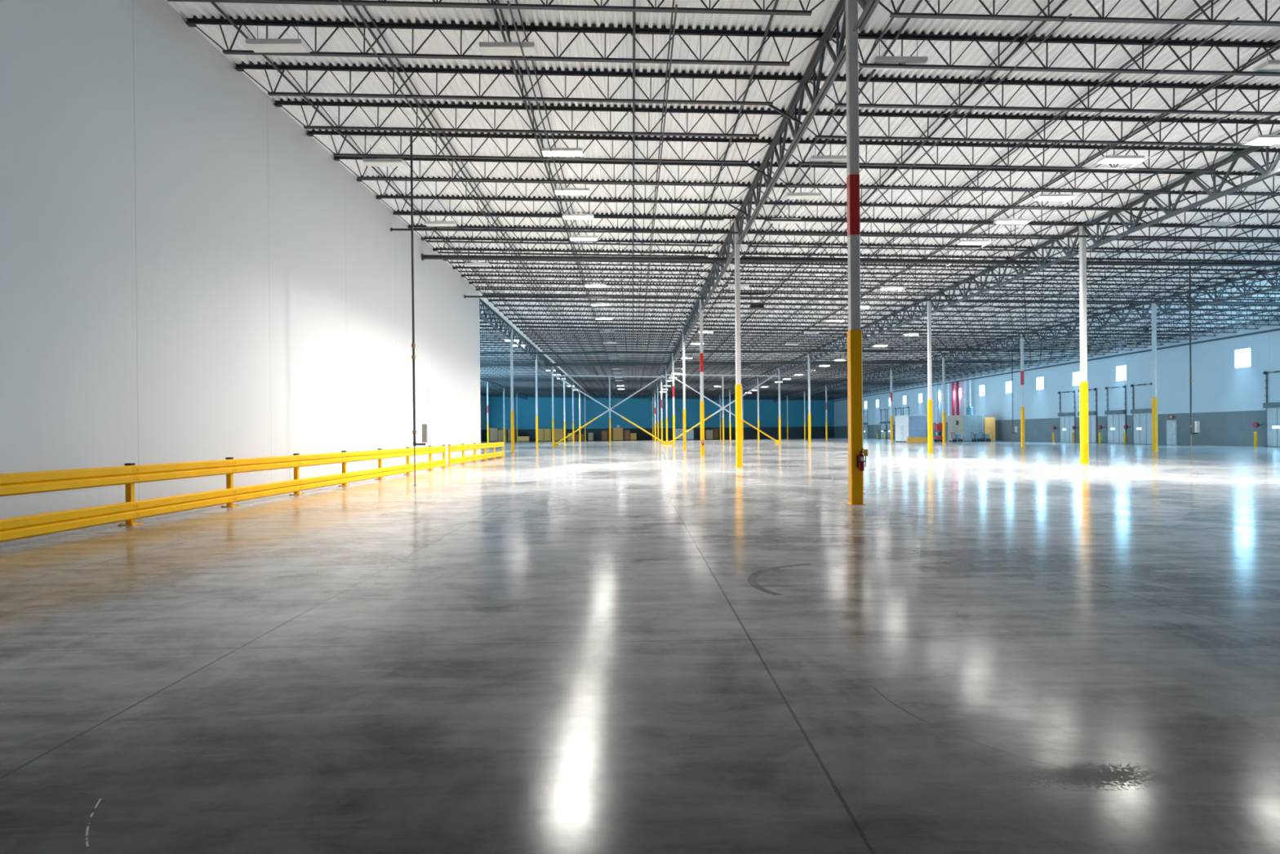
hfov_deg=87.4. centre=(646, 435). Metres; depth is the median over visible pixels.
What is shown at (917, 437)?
timber beam
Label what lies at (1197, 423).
pipe
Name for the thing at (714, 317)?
lamp
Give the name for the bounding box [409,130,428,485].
pipe
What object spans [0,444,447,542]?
guard rail
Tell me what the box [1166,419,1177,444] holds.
door
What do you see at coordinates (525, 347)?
joist
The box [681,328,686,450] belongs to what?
column
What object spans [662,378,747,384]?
joist
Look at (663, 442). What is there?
diagonal brace
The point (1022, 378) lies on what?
column
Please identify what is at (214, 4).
pipe
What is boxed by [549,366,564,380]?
girder
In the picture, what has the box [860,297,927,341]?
girder
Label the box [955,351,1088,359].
joist
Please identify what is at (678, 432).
stack
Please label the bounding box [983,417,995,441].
crate
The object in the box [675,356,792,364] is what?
joist
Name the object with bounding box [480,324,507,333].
joist
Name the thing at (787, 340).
lamp
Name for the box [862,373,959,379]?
joist
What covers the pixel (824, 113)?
joist
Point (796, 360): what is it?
joist
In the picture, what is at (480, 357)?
joist
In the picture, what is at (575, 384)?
girder
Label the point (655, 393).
column
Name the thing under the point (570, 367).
joist
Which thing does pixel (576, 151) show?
lamp
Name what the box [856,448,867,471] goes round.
fire extinguisher
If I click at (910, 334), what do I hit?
lamp
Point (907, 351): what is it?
joist
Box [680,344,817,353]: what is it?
joist
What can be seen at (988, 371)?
joist
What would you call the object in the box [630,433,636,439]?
crate
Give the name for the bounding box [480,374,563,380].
joist
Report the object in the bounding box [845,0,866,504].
column
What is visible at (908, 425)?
shelter
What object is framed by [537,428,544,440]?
crate
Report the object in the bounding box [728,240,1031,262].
joist
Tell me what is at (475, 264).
lamp
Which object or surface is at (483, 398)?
wall
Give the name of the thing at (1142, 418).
door
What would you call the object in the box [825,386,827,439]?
column
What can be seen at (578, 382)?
joist
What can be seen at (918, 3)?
pipe
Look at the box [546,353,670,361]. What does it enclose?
joist
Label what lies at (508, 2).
bar
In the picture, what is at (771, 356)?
joist
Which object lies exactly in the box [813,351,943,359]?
joist
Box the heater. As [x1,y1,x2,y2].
[740,291,765,309]
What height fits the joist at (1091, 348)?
1.080 m
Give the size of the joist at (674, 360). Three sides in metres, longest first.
15.228 x 0.810 x 0.160 m
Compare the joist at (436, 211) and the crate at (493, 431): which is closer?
the joist at (436, 211)
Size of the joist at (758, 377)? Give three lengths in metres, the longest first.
15.228 x 0.810 x 0.160 m
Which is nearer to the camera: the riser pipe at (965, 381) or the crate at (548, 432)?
the riser pipe at (965, 381)
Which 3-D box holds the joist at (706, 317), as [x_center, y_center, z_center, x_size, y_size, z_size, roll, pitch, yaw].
[11.090,-9.162,50.238,15.228,1.080,0.160,-1,0,-1]
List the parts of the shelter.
door, panel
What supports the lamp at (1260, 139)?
hanging from the ceiling
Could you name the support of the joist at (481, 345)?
on the girder at (528, 344)
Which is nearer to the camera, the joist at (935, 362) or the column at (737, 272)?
the column at (737, 272)
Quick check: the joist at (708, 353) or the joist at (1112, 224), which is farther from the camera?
the joist at (708, 353)
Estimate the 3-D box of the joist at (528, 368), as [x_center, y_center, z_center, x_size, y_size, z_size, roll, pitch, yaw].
[-20.449,-9.573,99.105,15.228,0.810,0.160,1,0,-1]
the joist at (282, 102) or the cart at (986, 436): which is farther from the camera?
the cart at (986, 436)
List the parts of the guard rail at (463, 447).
post, rail, rail, post, rail, rail, rail, rail, rail, rail, rail, rail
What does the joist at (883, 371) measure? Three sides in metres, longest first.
15.228 x 0.810 x 0.160 m
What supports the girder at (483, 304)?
on the column at (511, 336)
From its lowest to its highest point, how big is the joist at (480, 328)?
1.080 m
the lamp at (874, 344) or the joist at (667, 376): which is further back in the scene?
the joist at (667, 376)
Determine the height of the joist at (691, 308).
1.072 m
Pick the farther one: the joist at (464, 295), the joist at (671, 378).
the joist at (671, 378)
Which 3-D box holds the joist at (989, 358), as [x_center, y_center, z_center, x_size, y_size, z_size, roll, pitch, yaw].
[41.039,-8.953,75.648,15.228,1.080,0.160,-1,0,-1]
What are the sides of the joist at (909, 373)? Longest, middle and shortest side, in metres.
15.228 x 0.810 x 0.160 m
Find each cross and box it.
[390,210,1279,239]
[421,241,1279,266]
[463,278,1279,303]
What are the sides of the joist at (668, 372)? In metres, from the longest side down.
15.228 x 0.810 x 0.160 m
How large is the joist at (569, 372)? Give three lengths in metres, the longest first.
14.798 x 0.810 x 0.160 m
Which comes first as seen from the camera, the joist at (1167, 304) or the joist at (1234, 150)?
the joist at (1234, 150)
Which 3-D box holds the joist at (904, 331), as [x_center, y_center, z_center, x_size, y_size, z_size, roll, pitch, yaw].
[26.207,-9.039,56.277,15.228,1.080,0.160,-1,0,-1]
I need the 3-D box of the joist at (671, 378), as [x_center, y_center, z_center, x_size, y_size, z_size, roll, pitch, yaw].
[9.744,-9.332,113.088,15.228,0.810,0.160,1,0,-1]
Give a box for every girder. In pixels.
[479,297,512,339]
[480,378,487,386]
[488,380,503,391]
[504,388,516,395]
[512,327,537,359]
[517,392,527,399]
[533,349,552,371]
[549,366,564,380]
[564,373,573,387]
[569,381,579,392]
[580,387,585,396]
[650,382,657,393]
[653,378,660,388]
[657,365,665,382]
[661,353,672,373]
[668,329,682,360]
[676,294,699,342]
[693,220,734,310]
[711,394,719,400]
[718,390,728,398]
[727,0,845,244]
[728,386,735,394]
[741,376,757,389]
[757,366,777,382]
[773,395,786,402]
[778,353,808,374]
[787,391,804,399]
[804,386,825,395]
[808,333,847,362]
[826,378,847,390]
[853,0,879,31]
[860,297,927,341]
[862,368,890,382]
[891,355,942,375]
[927,226,1079,312]
[942,333,1020,364]
[1022,299,1152,346]
[1083,133,1279,249]
[1154,266,1279,315]
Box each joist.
[167,0,825,15]
[185,15,823,66]
[234,61,802,105]
[274,97,786,137]
[306,128,772,163]
[333,155,761,185]
[356,175,751,204]
[376,193,742,220]
[392,209,736,234]
[408,223,728,246]
[421,235,724,257]
[432,246,719,266]
[443,259,714,275]
[452,265,710,283]
[461,273,706,290]
[468,280,702,297]
[475,287,700,302]
[480,317,500,327]
[480,320,503,330]
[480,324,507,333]
[480,328,509,337]
[480,331,514,340]
[480,333,519,342]
[480,337,521,345]
[480,339,524,347]
[480,342,524,350]
[480,345,533,351]
[480,346,533,352]
[480,348,531,356]
[480,355,542,361]
[480,356,543,363]
[480,358,539,362]
[480,360,543,362]
[480,361,546,368]
[480,366,542,368]
[480,366,551,372]
[480,367,556,373]
[480,368,551,374]
[480,369,559,375]
[480,370,551,376]
[480,373,557,378]
[480,373,559,379]
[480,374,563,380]
[480,375,563,381]
[480,382,909,399]
[482,293,696,307]
[482,351,533,358]
[482,371,555,377]
[483,354,534,359]
[484,366,546,370]
[484,377,555,382]
[484,378,565,383]
[487,377,565,382]
[487,379,565,384]
[488,299,694,313]
[489,380,568,385]
[492,381,568,386]
[493,304,692,317]
[498,308,689,321]
[503,313,688,325]
[508,317,686,329]
[512,321,684,333]
[515,324,682,336]
[520,328,680,339]
[523,331,679,342]
[526,334,678,344]
[529,337,677,346]
[532,340,675,349]
[534,342,674,351]
[537,345,673,354]
[540,346,672,355]
[542,349,669,358]
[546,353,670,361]
[548,355,668,362]
[550,353,670,359]
[550,356,667,363]
[553,359,666,366]
[555,360,664,368]
[556,362,663,368]
[560,366,663,373]
[561,367,662,374]
[562,365,664,370]
[563,368,662,375]
[564,365,664,372]
[564,369,662,376]
[566,372,661,378]
[567,371,661,377]
[568,374,659,380]
[570,376,653,381]
[571,376,657,382]
[572,377,658,382]
[573,373,660,379]
[573,378,657,383]
[573,379,657,384]
[577,380,656,385]
[577,381,657,386]
[577,382,655,386]
[659,382,733,387]
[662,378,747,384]
[662,379,745,385]
[662,380,743,386]
[662,381,742,386]
[662,382,733,386]
[663,375,750,381]
[664,375,751,380]
[664,376,750,382]
[664,377,749,383]
[666,372,759,378]
[666,373,755,379]
[667,369,764,376]
[668,368,764,375]
[668,368,770,374]
[668,371,762,377]
[669,364,776,372]
[671,364,778,370]
[671,366,772,373]
[674,358,789,366]
[674,360,779,368]
[674,361,780,368]
[675,353,799,361]
[675,355,794,363]
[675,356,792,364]
[677,352,804,359]
[679,349,802,357]
[680,342,823,351]
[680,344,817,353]
[680,346,813,355]
[681,339,828,349]
[684,333,840,343]
[684,336,834,346]
[688,330,846,341]
[689,327,846,338]
[690,320,867,331]
[690,324,861,335]
[693,315,876,328]
[695,311,884,324]
[697,306,895,319]
[698,302,906,315]
[706,290,928,306]
[706,296,915,311]
[709,276,956,293]
[710,284,942,298]
[715,269,973,287]
[722,251,1009,271]
[724,262,989,279]
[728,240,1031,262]
[733,228,1055,251]
[741,215,1083,239]
[743,381,827,386]
[745,380,831,386]
[746,200,1115,226]
[746,382,821,387]
[751,379,835,385]
[752,377,842,383]
[753,378,839,384]
[755,182,1150,210]
[758,377,844,382]
[760,373,846,379]
[760,374,847,380]
[760,376,845,382]
[764,371,866,377]
[765,161,1191,192]
[767,372,847,378]
[770,370,871,376]
[774,368,880,374]
[775,368,875,375]
[777,137,1241,172]
[778,364,891,371]
[779,366,884,373]
[787,364,895,370]
[791,108,1279,146]
[791,363,902,368]
[795,360,905,367]
[797,358,908,366]
[798,356,919,364]
[802,355,926,363]
[808,73,1279,115]
[811,352,935,360]
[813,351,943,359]
[817,346,955,355]
[817,348,951,357]
[827,343,968,353]
[828,341,977,351]
[829,29,1279,76]
[833,381,914,386]
[834,338,988,348]
[836,380,918,386]
[839,379,924,385]
[840,336,999,346]
[842,378,933,384]
[846,333,1009,343]
[861,326,1035,337]
[862,329,1022,340]
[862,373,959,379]
[862,376,947,382]
[862,377,938,383]
[863,377,938,382]
[864,374,955,381]
[871,322,1048,333]
[871,371,972,377]
[871,373,965,378]
[878,0,1279,26]
[880,319,1062,330]
[880,368,986,375]
[882,370,979,376]
[885,367,993,374]
[888,314,1078,326]
[891,366,1002,373]
[896,364,1009,371]
[899,310,1095,323]
[902,363,1017,370]
[906,305,1113,318]
[913,362,1020,368]
[920,301,1133,314]
[920,362,1032,367]
[925,358,1044,365]
[928,293,1154,308]
[934,356,1053,364]
[940,355,1066,362]
[942,288,1177,303]
[944,352,1076,360]
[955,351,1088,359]
[956,280,1202,297]
[963,350,1099,356]
[968,346,1113,355]
[972,273,1231,290]
[978,343,1126,352]
[988,340,1141,350]
[990,265,1261,283]
[999,337,1151,347]
[1009,334,1171,345]
[1010,256,1279,275]
[1022,332,1189,342]
[1031,245,1279,266]
[1035,328,1207,339]
[1048,324,1226,336]
[1060,234,1279,255]
[1066,320,1247,333]
[1082,221,1279,243]
[1087,317,1269,328]
[1095,313,1279,325]
[1113,308,1279,320]
[1115,206,1279,229]
[1133,302,1279,315]
[1154,297,1279,311]
[1155,189,1279,213]
[1177,291,1279,304]
[1191,170,1279,195]
[1202,284,1279,298]
[1231,277,1279,291]
[1240,146,1279,171]
[1260,269,1279,284]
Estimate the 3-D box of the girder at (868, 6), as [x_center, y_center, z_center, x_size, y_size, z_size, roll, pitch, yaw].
[3.985,-8.732,6.262,1.073,1.155,15.220,-1,0,-1]
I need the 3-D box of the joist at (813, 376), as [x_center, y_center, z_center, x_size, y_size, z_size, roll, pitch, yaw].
[25.105,-9.177,107.700,15.228,0.810,0.160,1,0,-1]
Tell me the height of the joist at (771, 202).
1.080 m
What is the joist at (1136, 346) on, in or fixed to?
on the girder at (1008, 338)
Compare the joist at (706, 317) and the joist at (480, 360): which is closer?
the joist at (706, 317)
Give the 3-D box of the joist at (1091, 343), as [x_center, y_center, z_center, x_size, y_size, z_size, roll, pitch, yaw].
[41.324,-8.915,62.316,15.228,1.080,0.160,-1,0,-1]
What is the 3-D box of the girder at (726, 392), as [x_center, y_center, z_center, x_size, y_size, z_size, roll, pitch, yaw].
[16.299,-8.975,143.716,1.073,1.155,15.220,-1,0,-1]
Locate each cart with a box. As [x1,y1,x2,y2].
[951,432,962,441]
[970,431,982,441]
[979,431,991,441]
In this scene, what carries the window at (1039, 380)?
in the wall at (1227, 400)
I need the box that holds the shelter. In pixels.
[894,414,927,441]
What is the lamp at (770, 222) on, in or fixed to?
hanging from the ceiling
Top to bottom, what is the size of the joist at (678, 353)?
1.080 m
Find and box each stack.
[588,432,593,440]
[675,428,683,439]
[685,429,693,439]
[705,430,712,439]
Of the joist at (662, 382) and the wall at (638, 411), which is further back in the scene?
the wall at (638, 411)
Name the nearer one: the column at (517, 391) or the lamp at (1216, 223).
the lamp at (1216, 223)
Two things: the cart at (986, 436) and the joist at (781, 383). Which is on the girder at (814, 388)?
the joist at (781, 383)
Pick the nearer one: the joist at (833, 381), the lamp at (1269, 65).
the lamp at (1269, 65)
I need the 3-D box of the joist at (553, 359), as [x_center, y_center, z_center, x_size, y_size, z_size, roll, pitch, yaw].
[-4.711,-9.395,86.103,14.798,0.810,0.160,1,0,-1]
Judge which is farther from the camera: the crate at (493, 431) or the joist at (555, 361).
the crate at (493, 431)
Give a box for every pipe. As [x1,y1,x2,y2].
[210,2,587,387]
[352,5,604,391]
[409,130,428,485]
[490,0,614,378]
[632,0,635,351]
[644,0,778,395]
[662,0,922,387]
[685,0,1213,394]
[709,111,1279,395]
[710,45,1279,387]
[720,160,1274,396]
[724,0,1067,341]
[744,195,1278,392]
[748,220,1279,395]
[756,243,1279,397]
[772,260,1279,396]
[786,275,1279,396]
[804,298,1279,398]
[862,316,1279,392]
[867,308,1276,388]
[934,385,939,436]
[941,384,942,436]
[946,382,949,415]
[951,382,955,415]
[955,382,959,415]
[964,380,966,414]
[968,379,971,407]
[1011,342,1017,442]
[1188,259,1199,458]
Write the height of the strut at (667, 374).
0.450 m
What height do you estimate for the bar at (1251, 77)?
0.024 m
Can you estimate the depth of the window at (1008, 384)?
89.73 m
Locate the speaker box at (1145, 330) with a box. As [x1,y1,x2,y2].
[1142,326,1148,333]
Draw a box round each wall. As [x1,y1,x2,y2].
[0,0,480,519]
[480,394,486,441]
[486,394,834,441]
[834,319,1279,446]
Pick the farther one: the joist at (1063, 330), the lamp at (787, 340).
the lamp at (787, 340)
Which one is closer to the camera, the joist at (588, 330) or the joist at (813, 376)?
the joist at (588, 330)
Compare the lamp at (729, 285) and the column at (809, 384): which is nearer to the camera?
the lamp at (729, 285)
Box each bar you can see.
[337,0,605,394]
[362,5,605,391]
[506,0,622,396]
[515,0,619,384]
[635,4,677,396]
[636,0,674,384]
[680,13,1071,387]
[685,0,1053,378]
[685,17,1239,397]
[697,0,1219,386]
[697,87,1279,399]
[704,75,1254,392]
[734,207,1279,398]
[750,236,1279,398]
[762,259,1279,399]
[774,189,1279,380]
[781,245,1279,391]
[794,297,1279,399]
[813,308,1279,399]
[819,298,1277,395]
[820,318,1279,400]
[840,310,1273,394]
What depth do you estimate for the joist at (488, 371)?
104.75 m
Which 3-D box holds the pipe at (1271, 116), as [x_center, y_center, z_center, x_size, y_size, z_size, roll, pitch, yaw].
[16.487,-9.395,89.896,0.063,0.063,153.100,-1,0,-1]
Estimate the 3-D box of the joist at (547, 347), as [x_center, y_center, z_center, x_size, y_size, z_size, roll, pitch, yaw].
[-4.462,-9.369,74.676,14.798,1.072,0.160,-1,0,-1]
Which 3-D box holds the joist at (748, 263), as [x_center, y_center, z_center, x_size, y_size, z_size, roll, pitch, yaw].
[11.375,-9.125,36.906,15.228,1.080,0.160,-1,0,-1]
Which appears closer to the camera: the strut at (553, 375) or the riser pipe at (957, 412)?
the strut at (553, 375)
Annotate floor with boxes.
[0,437,1279,853]
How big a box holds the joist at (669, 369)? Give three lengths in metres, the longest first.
15.228 x 0.810 x 0.160 m
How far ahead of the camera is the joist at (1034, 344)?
68.01 m
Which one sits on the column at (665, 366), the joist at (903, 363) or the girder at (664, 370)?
the girder at (664, 370)
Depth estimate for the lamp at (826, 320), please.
51.24 m
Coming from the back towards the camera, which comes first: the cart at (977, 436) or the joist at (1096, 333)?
the cart at (977, 436)
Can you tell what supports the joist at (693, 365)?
on the girder at (669, 360)
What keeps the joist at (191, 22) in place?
on the girder at (839, 59)
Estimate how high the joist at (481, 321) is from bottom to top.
1.080 m
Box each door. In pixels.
[862,410,867,438]
[880,408,886,439]
[886,408,893,439]
[1057,390,1075,442]
[1077,387,1097,443]
[1104,385,1126,443]
[1130,382,1151,444]
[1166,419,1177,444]
[1262,370,1279,446]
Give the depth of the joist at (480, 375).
112.43 m
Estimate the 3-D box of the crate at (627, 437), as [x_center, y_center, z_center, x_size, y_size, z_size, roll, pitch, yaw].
[-4.641,-0.121,158.722,1.258,2.380,1.630,-1,0,-1]
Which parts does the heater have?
frame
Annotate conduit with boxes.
[497,0,599,329]
[696,0,905,331]
[798,42,1279,333]
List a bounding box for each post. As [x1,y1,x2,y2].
[608,377,610,445]
[722,375,724,444]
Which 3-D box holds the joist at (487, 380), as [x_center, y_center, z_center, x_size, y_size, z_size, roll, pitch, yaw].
[-20.895,-9.632,120.055,15.228,0.810,0.160,1,0,-1]
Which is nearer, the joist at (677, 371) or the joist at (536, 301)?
the joist at (536, 301)
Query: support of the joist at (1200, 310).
on the girder at (1144, 317)
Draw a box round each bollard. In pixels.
[1071,432,1074,443]
[1098,431,1101,443]
[1124,431,1126,444]
[1253,431,1257,446]
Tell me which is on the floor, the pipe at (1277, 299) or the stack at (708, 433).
the stack at (708, 433)
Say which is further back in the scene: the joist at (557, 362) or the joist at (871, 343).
the joist at (557, 362)
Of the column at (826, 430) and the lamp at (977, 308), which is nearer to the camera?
the lamp at (977, 308)
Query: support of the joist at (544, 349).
on the girder at (669, 360)
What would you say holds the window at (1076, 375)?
in the wall at (1227, 400)
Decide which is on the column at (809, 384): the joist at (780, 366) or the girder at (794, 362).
the girder at (794, 362)
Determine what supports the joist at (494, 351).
on the girder at (544, 357)
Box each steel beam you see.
[480,348,1079,354]
[480,360,1037,366]
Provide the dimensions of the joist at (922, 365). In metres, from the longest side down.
15.228 x 0.810 x 0.160 m
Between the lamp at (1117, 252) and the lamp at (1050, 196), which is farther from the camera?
the lamp at (1117, 252)
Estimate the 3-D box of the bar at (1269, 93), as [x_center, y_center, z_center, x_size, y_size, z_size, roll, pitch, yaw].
[14.103,-8.812,90.097,0.036,0.024,152.400,-1,0,-1]
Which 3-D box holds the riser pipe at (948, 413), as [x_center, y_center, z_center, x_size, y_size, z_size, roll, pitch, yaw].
[47.576,-3.783,105.629,0.384,9.000,0.374,-1,0,-1]
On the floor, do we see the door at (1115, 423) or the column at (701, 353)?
the column at (701, 353)
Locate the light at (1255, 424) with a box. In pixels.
[1253,422,1262,427]
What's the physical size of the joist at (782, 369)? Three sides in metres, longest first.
15.228 x 0.810 x 0.160 m
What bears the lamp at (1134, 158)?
hanging from the ceiling
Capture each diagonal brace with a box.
[554,374,663,445]
[555,374,666,444]
[667,373,776,444]
[668,374,779,443]
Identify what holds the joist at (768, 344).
on the girder at (677, 348)
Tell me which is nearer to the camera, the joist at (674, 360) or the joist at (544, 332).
the joist at (544, 332)
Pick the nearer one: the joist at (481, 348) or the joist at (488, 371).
the joist at (481, 348)
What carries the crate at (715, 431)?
on the floor
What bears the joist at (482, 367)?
on the girder at (557, 370)
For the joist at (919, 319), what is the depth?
50.55 m
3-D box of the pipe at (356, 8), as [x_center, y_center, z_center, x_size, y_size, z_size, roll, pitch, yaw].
[-7.991,-9.618,89.373,0.063,0.063,153.100,-1,0,-1]
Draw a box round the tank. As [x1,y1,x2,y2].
[966,405,973,414]
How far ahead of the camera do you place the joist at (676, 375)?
107.36 m
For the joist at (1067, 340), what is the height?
1.080 m
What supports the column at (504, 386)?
on the floor
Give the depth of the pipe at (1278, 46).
21.25 m
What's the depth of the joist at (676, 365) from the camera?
92.10 m
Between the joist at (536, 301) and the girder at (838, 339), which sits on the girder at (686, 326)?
the joist at (536, 301)
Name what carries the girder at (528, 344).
on the column at (511, 336)
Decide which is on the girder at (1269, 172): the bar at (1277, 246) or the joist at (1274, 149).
the joist at (1274, 149)
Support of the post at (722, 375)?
on the floor
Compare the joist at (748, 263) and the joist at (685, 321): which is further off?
the joist at (685, 321)
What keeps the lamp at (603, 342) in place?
hanging from the ceiling
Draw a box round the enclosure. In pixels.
[947,414,983,441]
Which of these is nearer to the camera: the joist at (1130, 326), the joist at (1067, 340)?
the joist at (1130, 326)
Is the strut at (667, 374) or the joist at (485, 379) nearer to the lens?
the strut at (667, 374)
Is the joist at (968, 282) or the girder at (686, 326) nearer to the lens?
the joist at (968, 282)
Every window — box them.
[902,395,906,404]
[918,393,922,402]
[979,384,984,395]
[1005,381,1011,393]
[1036,376,1043,390]
[1072,371,1079,386]
[1115,364,1126,381]
[1234,347,1250,368]
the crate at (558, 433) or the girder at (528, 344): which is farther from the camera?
the crate at (558, 433)
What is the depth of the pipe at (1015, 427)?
63.92 m
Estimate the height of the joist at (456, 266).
1.072 m
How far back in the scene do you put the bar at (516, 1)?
19.67 m
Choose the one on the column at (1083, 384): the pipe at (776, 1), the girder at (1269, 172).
the girder at (1269, 172)
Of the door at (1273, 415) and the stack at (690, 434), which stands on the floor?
the stack at (690, 434)
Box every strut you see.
[553,374,665,377]
[666,373,778,376]
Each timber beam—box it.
[906,436,928,438]
[907,440,928,441]
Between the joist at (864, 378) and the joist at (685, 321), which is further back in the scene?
the joist at (864, 378)
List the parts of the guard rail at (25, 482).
rail, rail, post, plate, rail, rail, post, plate, rail, rail, post, rail, rail, post, rail, rail, post, rail, rail, post, rail, rail, post, rail, rail, post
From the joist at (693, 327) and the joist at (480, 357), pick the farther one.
the joist at (480, 357)
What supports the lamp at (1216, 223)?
hanging from the ceiling
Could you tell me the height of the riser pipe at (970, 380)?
9.000 m
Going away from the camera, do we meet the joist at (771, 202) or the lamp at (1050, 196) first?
the lamp at (1050, 196)
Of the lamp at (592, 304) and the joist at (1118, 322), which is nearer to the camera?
the lamp at (592, 304)
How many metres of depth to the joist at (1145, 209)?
27.60 m
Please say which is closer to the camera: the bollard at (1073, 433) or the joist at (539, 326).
the joist at (539, 326)
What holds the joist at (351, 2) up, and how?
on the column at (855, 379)
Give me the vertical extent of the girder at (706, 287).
1.155 m
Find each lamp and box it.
[244,19,310,53]
[363,144,405,166]
[424,218,457,226]
[464,259,490,266]
[479,22,536,55]
[542,133,582,155]
[554,174,589,194]
[562,213,594,218]
[569,232,597,240]
[584,283,606,287]
[591,302,609,305]
[595,316,612,319]
[603,342,616,343]
[706,316,723,319]
[715,302,734,306]
[727,284,749,287]
[768,208,801,223]
[785,179,821,199]
[785,340,798,345]
[804,332,818,333]
[808,141,846,162]
[826,320,843,321]
[869,40,928,69]
[873,344,887,346]
[880,278,903,289]
[902,328,919,335]
[957,239,989,244]
[973,306,995,309]
[993,208,1028,222]
[1033,181,1073,199]
[1093,252,1118,266]
[1097,140,1144,163]
[1200,212,1237,226]
[1247,119,1279,143]
[1253,40,1279,71]
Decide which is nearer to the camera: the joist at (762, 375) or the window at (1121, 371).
the window at (1121, 371)
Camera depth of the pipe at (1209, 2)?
19.27 m
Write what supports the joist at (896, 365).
on the girder at (940, 362)
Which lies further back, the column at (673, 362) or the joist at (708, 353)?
the joist at (708, 353)
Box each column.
[486,381,488,443]
[502,386,505,442]
[510,326,515,452]
[516,391,517,441]
[535,348,538,448]
[551,366,554,445]
[563,373,565,444]
[572,387,573,442]
[578,386,580,441]
[584,395,586,440]
[652,397,653,439]
[654,393,656,440]
[657,385,658,441]
[660,374,662,443]
[665,365,667,444]
[671,353,675,447]
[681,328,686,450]
[698,292,704,456]
[719,394,720,439]
[728,390,730,439]
[733,217,742,467]
[741,384,743,440]
[757,378,759,442]
[777,368,781,443]
[786,395,788,439]
[804,391,805,439]
[807,353,810,445]
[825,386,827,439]
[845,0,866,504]
[889,367,893,442]
[926,295,933,453]
[942,355,945,444]
[1020,333,1025,446]
[1077,226,1088,463]
[1149,298,1159,451]
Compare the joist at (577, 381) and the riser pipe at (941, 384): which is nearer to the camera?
the riser pipe at (941, 384)
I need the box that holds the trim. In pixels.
[833,328,1279,401]
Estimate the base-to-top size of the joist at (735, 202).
1.072 m
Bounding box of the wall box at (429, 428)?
[427,389,431,437]
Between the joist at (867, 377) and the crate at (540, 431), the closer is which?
the joist at (867, 377)
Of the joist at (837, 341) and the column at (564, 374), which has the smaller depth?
the joist at (837, 341)
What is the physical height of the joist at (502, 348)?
1.080 m
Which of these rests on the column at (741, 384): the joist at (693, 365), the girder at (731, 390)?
the girder at (731, 390)
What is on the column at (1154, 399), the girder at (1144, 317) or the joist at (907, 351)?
the girder at (1144, 317)
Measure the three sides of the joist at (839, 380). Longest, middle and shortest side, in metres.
15.228 x 0.810 x 0.160 m
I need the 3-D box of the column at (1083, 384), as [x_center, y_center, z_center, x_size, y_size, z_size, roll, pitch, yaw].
[19.208,-4.020,29.465,0.300,10.486,0.340,-1,0,-1]
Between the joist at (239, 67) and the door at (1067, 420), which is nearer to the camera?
the joist at (239, 67)
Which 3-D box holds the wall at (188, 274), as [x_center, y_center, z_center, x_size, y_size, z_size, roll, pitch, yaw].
[-10.860,-4.018,18.412,0.450,11.138,53.300,-1,0,-1]
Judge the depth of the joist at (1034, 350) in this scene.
71.84 m
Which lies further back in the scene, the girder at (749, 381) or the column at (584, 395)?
the column at (584, 395)
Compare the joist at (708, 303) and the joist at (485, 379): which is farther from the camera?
the joist at (485, 379)
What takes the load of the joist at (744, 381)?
on the girder at (749, 381)
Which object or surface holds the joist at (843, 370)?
on the girder at (868, 378)
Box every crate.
[489,427,498,441]
[497,429,507,441]
[507,429,516,441]
[517,435,529,441]
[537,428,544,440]
[544,428,551,440]
[554,428,564,440]
[567,432,575,440]
[575,434,584,440]
[601,431,607,440]
[607,429,613,440]
[613,427,622,440]
[624,430,630,439]
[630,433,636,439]
[712,428,718,439]
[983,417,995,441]
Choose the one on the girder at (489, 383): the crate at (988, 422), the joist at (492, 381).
the joist at (492, 381)
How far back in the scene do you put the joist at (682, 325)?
57.51 m
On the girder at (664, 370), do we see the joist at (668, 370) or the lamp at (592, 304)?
the joist at (668, 370)
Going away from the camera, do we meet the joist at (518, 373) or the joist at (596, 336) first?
the joist at (596, 336)
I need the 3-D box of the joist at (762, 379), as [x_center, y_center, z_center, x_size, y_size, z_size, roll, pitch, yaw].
[24.983,-9.193,113.413,15.228,0.810,0.160,1,0,-1]
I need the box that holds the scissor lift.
[933,423,942,442]
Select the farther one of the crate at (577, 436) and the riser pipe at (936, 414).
the crate at (577, 436)
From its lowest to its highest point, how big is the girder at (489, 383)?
1.155 m
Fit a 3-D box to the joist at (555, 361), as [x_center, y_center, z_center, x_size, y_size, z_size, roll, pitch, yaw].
[-4.751,-9.400,88.008,14.798,0.810,0.160,1,0,-1]
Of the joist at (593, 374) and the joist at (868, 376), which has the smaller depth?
the joist at (868, 376)
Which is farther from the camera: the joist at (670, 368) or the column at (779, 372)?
the joist at (670, 368)
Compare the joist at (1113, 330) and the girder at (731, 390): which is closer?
the joist at (1113, 330)
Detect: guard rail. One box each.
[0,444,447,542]
[446,441,504,466]
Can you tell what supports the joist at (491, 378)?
on the girder at (486, 380)
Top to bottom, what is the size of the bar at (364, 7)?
0.024 m
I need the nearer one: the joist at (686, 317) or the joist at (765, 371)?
the joist at (686, 317)
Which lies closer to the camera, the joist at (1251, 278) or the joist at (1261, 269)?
the joist at (1261, 269)
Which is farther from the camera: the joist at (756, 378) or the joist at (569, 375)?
the joist at (756, 378)
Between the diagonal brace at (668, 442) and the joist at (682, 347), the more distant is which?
the diagonal brace at (668, 442)
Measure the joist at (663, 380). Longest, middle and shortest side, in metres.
15.228 x 0.810 x 0.160 m
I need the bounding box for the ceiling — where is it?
[164,0,1279,397]

